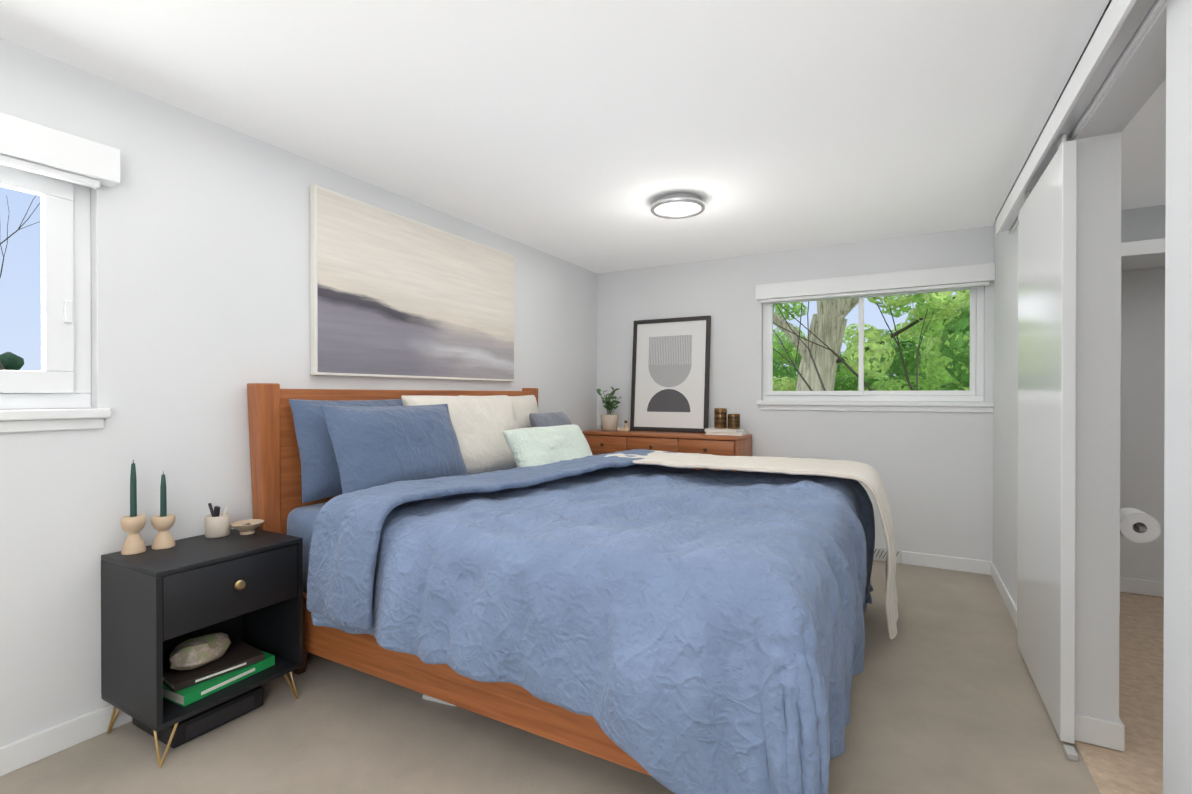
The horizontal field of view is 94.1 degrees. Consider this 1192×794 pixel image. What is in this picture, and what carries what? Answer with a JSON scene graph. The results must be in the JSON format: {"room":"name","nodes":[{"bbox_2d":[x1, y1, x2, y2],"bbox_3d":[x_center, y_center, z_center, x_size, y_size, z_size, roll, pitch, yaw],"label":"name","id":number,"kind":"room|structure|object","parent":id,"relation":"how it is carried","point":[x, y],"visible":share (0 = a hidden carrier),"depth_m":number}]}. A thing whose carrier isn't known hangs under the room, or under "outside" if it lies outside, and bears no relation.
{"room":"bedroom","nodes":[
{"label":"bedroom","id":0,"kind":"room"},
{"bbox_2d":[0,38,596,746],"bbox_3d":[-1.503,0.029,2.833,0.150,2.440,5.970,0,0,29],"label":"wall","id":1,"kind":"structure","parent":0,"point":[200,274],"depth_m":2.25},
{"bbox_2d":[0,164,90,409],"bbox_3d":[-2.156,-0.401,1.621,0.082,0.890,1.060,0,0,29],"label":"window","id":2,"kind":"structure","parent":1,"relation":"in","point":[65,286],"depth_m":1.99},
{"bbox_2d":[0,408,111,432],"bbox_3d":[-2.102,0.082,1.593,0.064,0.074,1.120,0,0,29],"label":"window sill","id":3,"kind":"structure","parent":1,"relation":"attached to","point":[40,420],"depth_m":1.93},
{"bbox_2d":[0,112,119,187],"bbox_3d":[-2.067,-0.836,1.570,0.084,0.150,1.140,0,0,29],"label":"window valance","id":4,"kind":"object","parent":1,"relation":"attached to","point":[28,146],"visible":1,"depth_m":1.90},
{"bbox_2d":[0,704,131,776],"bbox_3d":[-1.431,1.201,2.798,0.013,0.095,5.970,0,0,29],"label":"baseboard","id":5,"kind":"structure","parent":1,"relation":"attached to","point":[26,751],"depth_m":1.95},
{"bbox_2d":[310,185,514,381],"bbox_3d":[-1.024,-0.589,3.491,0.039,0.950,1.630,0,0,29],"label":"painting","id":6,"kind":"object","parent":1,"relation":"attached to","point":[393,295],"visible":1,"depth_m":3.25},
{"bbox_2d":[0,560,1100,793],"bbox_3d":[-0.122,1.282,2.072,3.310,0.060,6.270,0,0,29],"label":"floor carpet","id":7,"kind":"object","parent":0,"point":[944,696],"visible":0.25,"depth_m":2.02},
{"bbox_2d":[132,686,262,748],"bbox_3d":[-1.551,1.209,2.173,0.313,0.085,0.320,0,0,29],"label":"speaker box","id":8,"kind":"object","parent":7,"relation":"on","point":[203,722],"visible":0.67,"depth_m":2.07},
{"bbox_2d":[101,528,302,767],"bbox_3d":[-1.510,0.917,2.169,0.447,0.668,0.515,0,0,29],"label":"nightstand","id":9,"kind":"object","parent":7,"relation":"on","point":[158,606],"visible":0.77,"depth_m":2.02},
{"bbox_2d":[121,460,145,554],"bbox_3d":[-1.737,0.409,2.084,0.074,0.348,0.074,0,0,29],"label":"candle holder","id":10,"kind":"object","parent":9,"relation":"on","point":[133,523],"visible":1,"depth_m":2.07},
{"bbox_2d":[151,471,174,549],"bbox_3d":[-1.680,0.435,2.155,0.074,0.294,0.074,0,0,29],"label":"candle holder","id":11,"kind":"object","parent":9,"relation":"on","point":[163,522],"visible":1,"depth_m":2.14},
{"bbox_2d":[204,503,230,537],"bbox_3d":[-1.585,0.512,2.326,0.092,0.139,0.092,0,0,29],"label":"pen cup","id":12,"kind":"object","parent":9,"relation":"on","point":[217,523],"visible":1,"depth_m":2.30},
{"bbox_2d":[163,638,274,706],"bbox_3d":[-1.506,1.064,2.176,0.286,0.068,0.357,0,0,29],"label":"books","id":13,"kind":"object","parent":9,"relation":"in","point":[238,660],"visible":0.79,"depth_m":2.10},
{"bbox_2d":[169,632,230,669],"bbox_3d":[-1.520,0.976,2.134,0.135,0.105,0.214,0,0,29],"label":"crystal","id":14,"kind":"object","parent":13,"relation":"on","point":[194,653],"visible":1,"depth_m":2.09},
{"bbox_2d":[230,519,263,534],"bbox_3d":[-1.488,0.558,2.369,0.124,0.047,0.124,0,0,29],"label":"dish","id":15,"kind":"object","parent":9,"relation":"on","point":[246,527],"visible":1,"depth_m":2.35},
{"bbox_2d":[247,383,897,793],"bbox_3d":[0.068,0.593,2.821,2.572,1.312,2.424,0,0,29],"label":"bed","id":16,"kind":"object","parent":7,"relation":"on","point":[677,623],"visible":1,"depth_m":1.90},
{"bbox_2d":[582,429,751,471],"bbox_3d":[0.566,0.775,4.813,1.450,0.930,0.476,0,0,29],"label":"dresser","id":17,"kind":"object","parent":7,"relation":"on","point":[600,441],"visible":0.35,"depth_m":4.58},
{"bbox_2d":[596,386,620,430],"bbox_3d":[0.137,0.103,5.152,0.265,0.408,0.281,0,0,29],"label":"potted plant","id":18,"kind":"object","parent":17,"relation":"on","point":[609,421],"visible":1,"depth_m":5.07},
{"bbox_2d":[618,420,628,431],"bbox_3d":[0.247,0.258,4.968,0.100,0.101,0.045,0,0,17],"label":"trinket","id":19,"kind":"object","parent":17,"relation":"on","point":[625,429],"visible":1,"depth_m":4.95},
{"bbox_2d":[630,315,710,432],"bbox_3d":[0.659,-0.201,4.978,0.730,1.020,0.030,0,-4,28],"label":"framed art print","id":20,"kind":"object","parent":17,"relation":"on","point":[670,374],"visible":0.94,"depth_m":4.96},
{"bbox_2d":[705,427,747,435],"bbox_3d":[1.081,0.286,4.602,0.314,0.048,0.240,0,0,29],"label":"books","id":21,"kind":"object","parent":17,"relation":"on","point":[726,431],"visible":1,"depth_m":4.51},
{"bbox_2d":[714,408,726,427],"bbox_3d":[1.044,0.177,4.651,0.105,0.165,0.105,0,0,29],"label":"candle jar","id":22,"kind":"object","parent":21,"relation":"on","point":[720,417],"visible":1,"depth_m":4.61},
{"bbox_2d":[728,414,739,428],"bbox_3d":[1.139,0.200,4.587,0.101,0.120,0.101,0,0,29],"label":"candle jar","id":23,"kind":"object","parent":21,"relation":"on","point":[733,421],"visible":1,"depth_m":4.54},
{"bbox_2d":[0,0,1165,272],"bbox_3d":[0.770,-1.246,1.566,5.350,0.120,6.270,0,0,29],"label":"ceiling","id":24,"kind":"structure","parent":0,"point":[586,134],"depth_m":2.23},
{"bbox_2d":[650,193,704,218],"bbox_3d":[0.496,-1.160,3.371,0.330,0.066,0.330,0,0,29],"label":"lamp","id":25,"kind":"object","parent":24,"relation":"attached to","point":[677,205],"visible":1,"depth_m":3.31},
{"bbox_2d":[597,205,1165,581],"bbox_3d":[2.255,0.022,4.247,5.350,2.440,0.150,0,0,29],"label":"wall","id":26,"kind":"structure","parent":0,"point":[934,470],"depth_m":4.14},
{"bbox_2d":[763,286,983,401],"bbox_3d":[2.086,-0.413,4.321,1.540,0.890,0.082,0,0,29],"label":"window","id":27,"kind":"structure","parent":26,"relation":"in","point":[975,393],"depth_m":4.26},
{"bbox_2d":[756,263,994,302],"bbox_3d":[2.044,-0.850,4.225,1.619,0.145,0.084,0,0,29],"label":"window valance","id":28,"kind":"object","parent":26,"relation":"attached to","point":[975,275],"visible":1,"depth_m":4.14},
{"bbox_2d":[757,401,993,412],"bbox_3d":[2.064,0.070,4.264,1.619,0.074,0.064,0,0,29],"label":"window sill","id":29,"kind":"structure","parent":26,"relation":"attached to","point":[979,407],"depth_m":4.20},
{"bbox_2d":[873,551,987,574],"bbox_3d":[1.401,1.193,4.630,3.130,0.095,0.017,0,0,29],"label":"baseboard","id":30,"kind":"structure","parent":26,"relation":"attached to","point":[911,558],"depth_m":4.01},
{"bbox_2d":[873,547,900,561],"bbox_3d":[2.161,1.184,4.196,0.260,0.093,0.014,0,0,29],"label":"air vent register","id":31,"kind":"object","parent":30,"relation":"attached to","point":[880,553],"visible":0.46,"depth_m":4.19},
{"bbox_2d":[1119,238,1164,613],"bbox_3d":[3.480,0.182,3.189,0.980,2.130,0.488,0,0,29],"label":"door frame","id":32,"kind":"structure","parent":26,"relation":"attached to","point":[1143,254],"depth_m":3.17},
{"bbox_2d":[1120,577,1163,596],"bbox_3d":[3.657,1.199,3.378,1.750,0.095,0.017,0,0,29],"label":"baseboard","id":33,"kind":"structure","parent":26,"relation":"attached to","point":[1127,585],"depth_m":3.49},
{"bbox_2d":[993,0,1191,793],"bbox_3d":[1.380,0.036,1.233,0.125,2.440,5.970,0,0,29],"label":"wall","id":34,"kind":"structure","parent":0,"point":[1161,52],"depth_m":1.98},
{"bbox_2d":[988,561,1083,741],"bbox_3d":[2.245,1.201,2.940,0.013,0.095,2.093,0,0,29],"label":"baseboard","id":35,"kind":"structure","parent":34,"relation":"attached to","point":[1011,606],"depth_m":3.19},
{"bbox_2d":[996,0,1165,234],"bbox_3d":[1.651,-0.997,1.924,0.074,0.100,3.050,0,0,29],"label":"track","id":36,"kind":"object","parent":34,"relation":"attached to","point":[1121,27],"visible":1,"depth_m":1.73},
{"bbox_2d":[1017,134,1077,760],"bbox_3d":[1.870,0.143,2.317,0.040,2.214,0.940,0,0,29],"label":"sliding door","id":37,"kind":"structure","parent":36,"relation":"hanging from","point":[1047,232],"depth_m":2.14},
{"bbox_2d":[1092,717,1124,751],"bbox_3d":[2.374,1.201,2.886,0.015,0.095,2.123,0,0,29],"label":"baseboard","id":38,"kind":"structure","parent":34,"relation":"attached to","point":[1113,733],"depth_m":1.97},
{"bbox_2d":[1120,508,1160,542],"bbox_3d":[1.979,0.472,2.052,0.130,0.110,0.150,0,0,29],"label":"toilet paper roll","id":39,"kind":"object","parent":34,"relation":"attached to","point":[1137,526],"visible":0.9,"depth_m":2.01},
{"bbox_2d":[1075,592,1163,793],"bbox_3d":[2.217,1.289,0.774,2.040,0.058,6.270,0,0,29],"label":"floor","id":40,"kind":"structure","parent":0,"point":[1135,766],"depth_m":2.23},
{"label":"outside","id":41,"kind":"structure","parent":0,"visible":0},
{"bbox_3d":[4.975,4.498,14.371,120.000,0.200,90.000,0,0,29],"label":"ground","id":42,"kind":"structure","parent":41,"visible":0},
{"bbox_2d":[0,352,80,393],"bbox_3d":[-16.482,1.445,14.121,9.404,6.552,6.708,0,0,29],"label":"evergreen tree","id":43,"kind":"object","parent":42,"relation":"on","point":[10,361],"visible":0.02,"depth_m":14.90},
{"bbox_2d":[773,329,936,390],"bbox_3d":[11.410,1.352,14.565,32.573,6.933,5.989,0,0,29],"label":"tree","id":44,"kind":"object","parent":42,"relation":"on","point":[790,372],"depth_m":15.56},
{"bbox_2d":[773,291,963,390],"bbox_3d":[4.187,-0.367,7.445,6.594,9.610,5.806,0,0,29],"label":"tree","id":45,"kind":"object","parent":42,"relation":"on","point":[819,349],"visible":0.12,"depth_m":8.68},
{"bbox_2d":[773,290,969,390],"bbox_3d":[5.394,-1.258,8.919,14.811,9.742,12.175,0,0,29],"label":"foliage","id":46,"kind":"object","parent":45,"relation":"attached to","point":[943,355],"visible":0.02,"depth_m":8.30},
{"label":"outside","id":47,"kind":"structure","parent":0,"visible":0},
{"bbox_2d":[0,195,40,369],"bbox_3d":[-12.676,-0.442,10.585,5.638,9.351,3.082,0,0,29],"label":"bare tree","id":48,"kind":"object","parent":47,"point":[1,365],"visible":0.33,"depth_m":10.57}
]}

